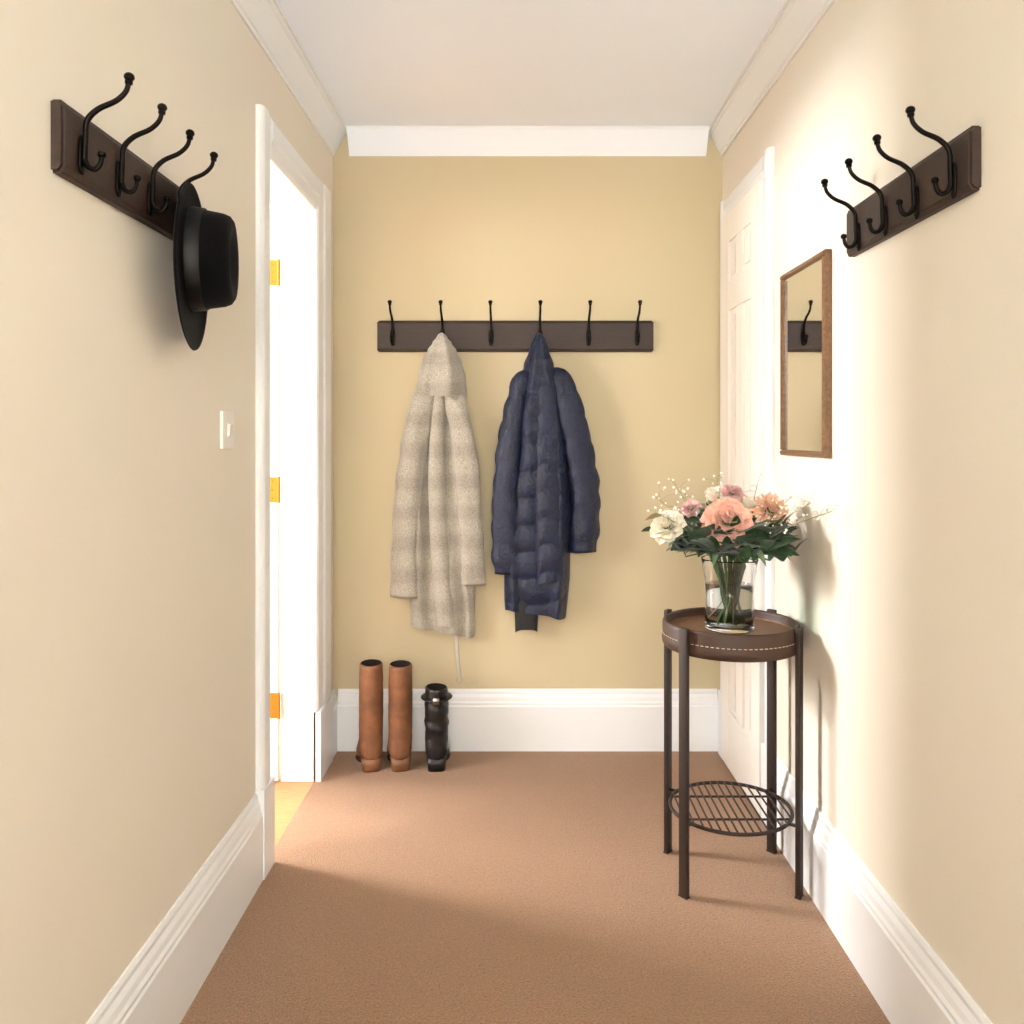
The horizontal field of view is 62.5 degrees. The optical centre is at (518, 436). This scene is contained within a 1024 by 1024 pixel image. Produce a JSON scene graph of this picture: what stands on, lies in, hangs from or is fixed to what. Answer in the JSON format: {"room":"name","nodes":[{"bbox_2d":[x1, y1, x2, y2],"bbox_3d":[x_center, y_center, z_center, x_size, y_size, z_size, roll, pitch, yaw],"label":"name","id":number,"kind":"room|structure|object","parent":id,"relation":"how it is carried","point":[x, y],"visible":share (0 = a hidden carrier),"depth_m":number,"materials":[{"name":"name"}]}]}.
{"room":"entrance hallway","nodes":[
{"label":"entrance hallway","id":0,"kind":"room"},
{"bbox_2d":[0,0,332,1023],"bbox_3d":[-0.810,0.015,0.800,0.120,2.490,5.200,0,0,0],"label":"wall","id":1,"kind":"structure","parent":0,"point":[128,531],"depth_m":1.55,"materials":[{"name":"beige paint"}]},
{"bbox_2d":[51,72,217,240],"bbox_3d":[-0.695,-0.516,1.603,0.109,0.182,0.505,0,0,0],"label":"coat rack","id":2,"kind":"object","parent":1,"relation":"attached to","point":[84,155],"visible":0.85,"depth_m":1.52,"materials":[{"name":"brown wood"}]},
{"bbox_2d":[173,182,238,350],"bbox_3d":[-0.659,-0.360,1.804,0.097,0.351,0.336,0,0,-11],"label":"hat","id":3,"kind":"object","parent":2,"relation":"hanging from","point":[205,242],"visible":1,"depth_m":1.74,"materials":[{"name":"black fabric"}]},
{"bbox_2d":[86,689,337,1023],"bbox_3d":[-0.739,1.137,0.800,0.022,0.245,5.200,0,0,0],"label":"baseboard","id":4,"kind":"structure","parent":1,"relation":"attached to","point":[164,978],"depth_m":1.89,"materials":[{"name":"white"}]},
{"bbox_2d":[220,411,234,448],"bbox_3d":[-0.743,-0.018,2.158,0.015,0.094,0.086,0,0,0],"label":"light switch","id":5,"kind":"object","parent":1,"relation":"attached to","point":[227,419],"visible":1,"depth_m":2.15,"materials":[{"name":"white plastic"}]},
{"bbox_2d":[230,0,346,155],"bbox_3d":[-0.717,-1.181,0.800,0.066,0.098,5.200,0,0,0],"label":"crown molding","id":6,"kind":"structure","parent":1,"relation":"attached to","point":[266,21],"depth_m":2.67,"materials":[{"name":"white"}]},
{"bbox_2d":[270,162,313,781],"bbox_3d":[-0.810,0.207,2.790,0.120,2.105,0.610,0,0,0],"label":"door","id":7,"kind":"structure","parent":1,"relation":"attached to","point":[297,216],"depth_m":3.08,"materials":[{"name":"white"}]},
{"bbox_2d":[270,213,280,780],"bbox_3d":[-1.159,0.218,3.088,0.582,2.068,0.164,0,0,0],"label":"door leaf","id":8,"kind":"structure","parent":7,"relation":"attached to","point":[275,218],"depth_m":3.07,"materials":[{"name":"white wood"}]},
{"bbox_2d":[255,104,332,879],"bbox_3d":[-0.737,0.156,2.840,0.026,2.208,0.884,0,0,0],"label":"trim","id":9,"kind":"structure","parent":1,"relation":"attached to","point":[272,146],"depth_m":2.91,"materials":[{"name":"white wood"}]},
{"bbox_2d":[275,777,312,845],"bbox_3d":[-2.850,1.310,3.100,4.200,0.100,5.000,0,0,0],"label":"floor","id":10,"kind":"structure","parent":0,"point":[289,796],"depth_m":2.92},
{"bbox_2d":[333,135,721,700],"bbox_3d":[0.035,0.015,3.460,1.810,2.490,0.120,0,0,0],"label":"wall","id":11,"kind":"structure","parent":0,"point":[414,233],"depth_m":3.40,"materials":[{"name":"beige paint"}]},
{"bbox_2d":[377,300,653,351],"bbox_3d":[-0.015,-0.440,3.345,1.109,0.194,0.109,0,0,0],"label":"coat rack","id":12,"kind":"object","parent":11,"relation":"attached to","point":[392,336],"visible":0.91,"depth_m":3.38,"materials":[{"name":"brown wood"}]},
{"bbox_2d":[390,333,485,682],"bbox_3d":[-0.320,0.285,3.332,0.378,1.395,0.125,0,0,0],"label":"coat","id":13,"kind":"object","parent":12,"relation":"hanging from","point":[437,557],"visible":1,"depth_m":3.30,"materials":[{"name":"fabric"}]},
{"bbox_2d":[491,333,600,632],"bbox_3d":[0.106,0.184,3.331,0.434,1.192,0.128,0,0,0],"label":"jacket","id":14,"kind":"object","parent":12,"relation":"hanging from","point":[546,502],"visible":1,"depth_m":3.30,"materials":[{"name":"fabric"}]},
{"bbox_2d":[337,689,717,750],"bbox_3d":[0.035,1.137,3.389,1.526,0.245,0.022,0,0,0],"label":"baseboard","id":15,"kind":"structure","parent":11,"relation":"attached to","point":[479,719],"depth_m":3.38,"materials":[{"name":"white wood"}]},
{"bbox_2d":[346,126,709,155],"bbox_3d":[0.035,-1.181,3.367,1.438,0.098,0.066,0,0,0],"label":"crown molding","id":16,"kind":"structure","parent":11,"relation":"attached to","point":[362,140],"depth_m":3.37,"materials":[{"name":"paint"}]},
{"bbox_2d":[270,0,786,215],"bbox_3d":[-2.005,-1.280,1.840,5.890,0.100,7.520,0,0,0],"label":"ceiling","id":17,"kind":"structure","parent":0,"point":[379,62],"depth_m":2.73,"materials":[{"name":"paint"}]},
{"bbox_2d":[180,751,889,1023],"bbox_3d":[0.095,1.310,0.800,1.690,0.100,5.440,0,0,0],"label":"floor","id":18,"kind":"structure","parent":0,"point":[491,887],"depth_m":2.23,"materials":[{"name":"brown carpet"}]},
{"bbox_2d":[355,659,382,772],"bbox_3d":[-0.576,1.058,3.257,0.098,0.404,0.233,0,0,-19],"label":"boot","id":19,"kind":"object","parent":18,"relation":"on","point":[369,748],"visible":1,"depth_m":3.16,"materials":[{"name":"leather"}]},
{"bbox_2d":[387,660,412,771],"bbox_3d":[-0.463,1.060,3.262,0.096,0.399,0.233,0,0,-9],"label":"boot","id":20,"kind":"object","parent":18,"relation":"on","point":[399,747],"visible":1,"depth_m":3.17,"materials":[{"name":"leather"}]},
{"bbox_2d":[421,683,451,771],"bbox_3d":[-0.313,1.102,3.253,0.119,0.316,0.242,0,0,0],"label":"boot","id":21,"kind":"object","parent":18,"relation":"on","point":[436,696],"visible":1,"depth_m":3.17,"materials":[{"name":"black leather"}]},
{"bbox_2d":[662,607,803,899],"bbox_3d":[0.610,0.892,2.435,0.403,0.736,0.403,0,0,0],"label":"side table","id":22,"kind":"object","parent":18,"relation":"on","point":[775,636],"visible":0.92,"depth_m":2.31,"materials":[{"name":"dark bronze metal"},{"name":"brown leather"}]},
{"bbox_2d":[641,471,838,633],"bbox_3d":[0.587,0.327,2.352,0.466,0.456,0.555,0,0,0],"label":"flower vase","id":23,"kind":"object","parent":22,"relation":"on","point":[725,530],"visible":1,"depth_m":2.37,"materials":[{"name":"clear glass"}]},
{"bbox_2d":[722,0,1023,1023],"bbox_3d":[0.880,0.015,0.800,0.120,2.490,5.200,0,0,0],"label":"wall","id":24,"kind":"structure","parent":0,"point":[907,601],"depth_m":1.75,"materials":[{"name":"beige paint"}]},
{"bbox_2d":[718,147,774,829],"bbox_3d":[0.807,0.165,3.030,0.026,2.190,0.664,0,0,0],"label":"trim","id":25,"kind":"structure","parent":24,"relation":"attached to","point":[764,169],"depth_m":2.71,"materials":[{"name":"white wood"}]},
{"bbox_2d":[708,0,834,155],"bbox_3d":[0.787,-1.181,0.800,0.066,0.098,5.200,0,0,0],"label":"crown molding","id":26,"kind":"structure","parent":24,"relation":"attached to","point":[795,22],"depth_m":2.67,"materials":[{"name":"white"}]},
{"bbox_2d":[780,249,831,457],"bbox_3d":[0.809,-0.219,2.395,0.022,0.548,0.370,0,0,0],"label":"mirror","id":27,"kind":"object","parent":24,"relation":"attached to","point":[806,289],"visible":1,"depth_m":2.37,"materials":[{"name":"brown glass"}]},
{"bbox_2d":[777,757,992,1023],"bbox_3d":[0.809,1.137,0.800,0.022,0.245,5.200,0,0,0],"label":"baseboard","id":28,"kind":"structure","parent":24,"relation":"attached to","point":[910,983],"depth_m":1.91,"materials":[{"name":"white"}]},
{"bbox_2d":[821,106,980,256],"bbox_3d":[0.765,-0.523,1.780,0.109,0.172,0.570,0,0,0],"label":"coat rack","id":29,"kind":"object","parent":24,"relation":"attached to","point":[951,173],"visible":1,"depth_m":1.69,"materials":[{"name":"brown wood"}]},
{"bbox_3d":[0.880,0.197,3.030,0.120,2.125,0.550,0,0,0],"label":"lining","id":30,"kind":"object","parent":24,"relation":"attached to","visible":0},
{"bbox_2d":[722,180,764,815],"bbox_3d":[0.811,0.203,3.030,0.166,2.098,0.514,0,0,0],"label":"door leaf","id":31,"kind":"structure","parent":30,"relation":"attached to","point":[743,227],"depth_m":2.96,"materials":[{"name":"white wood"}]}
]}

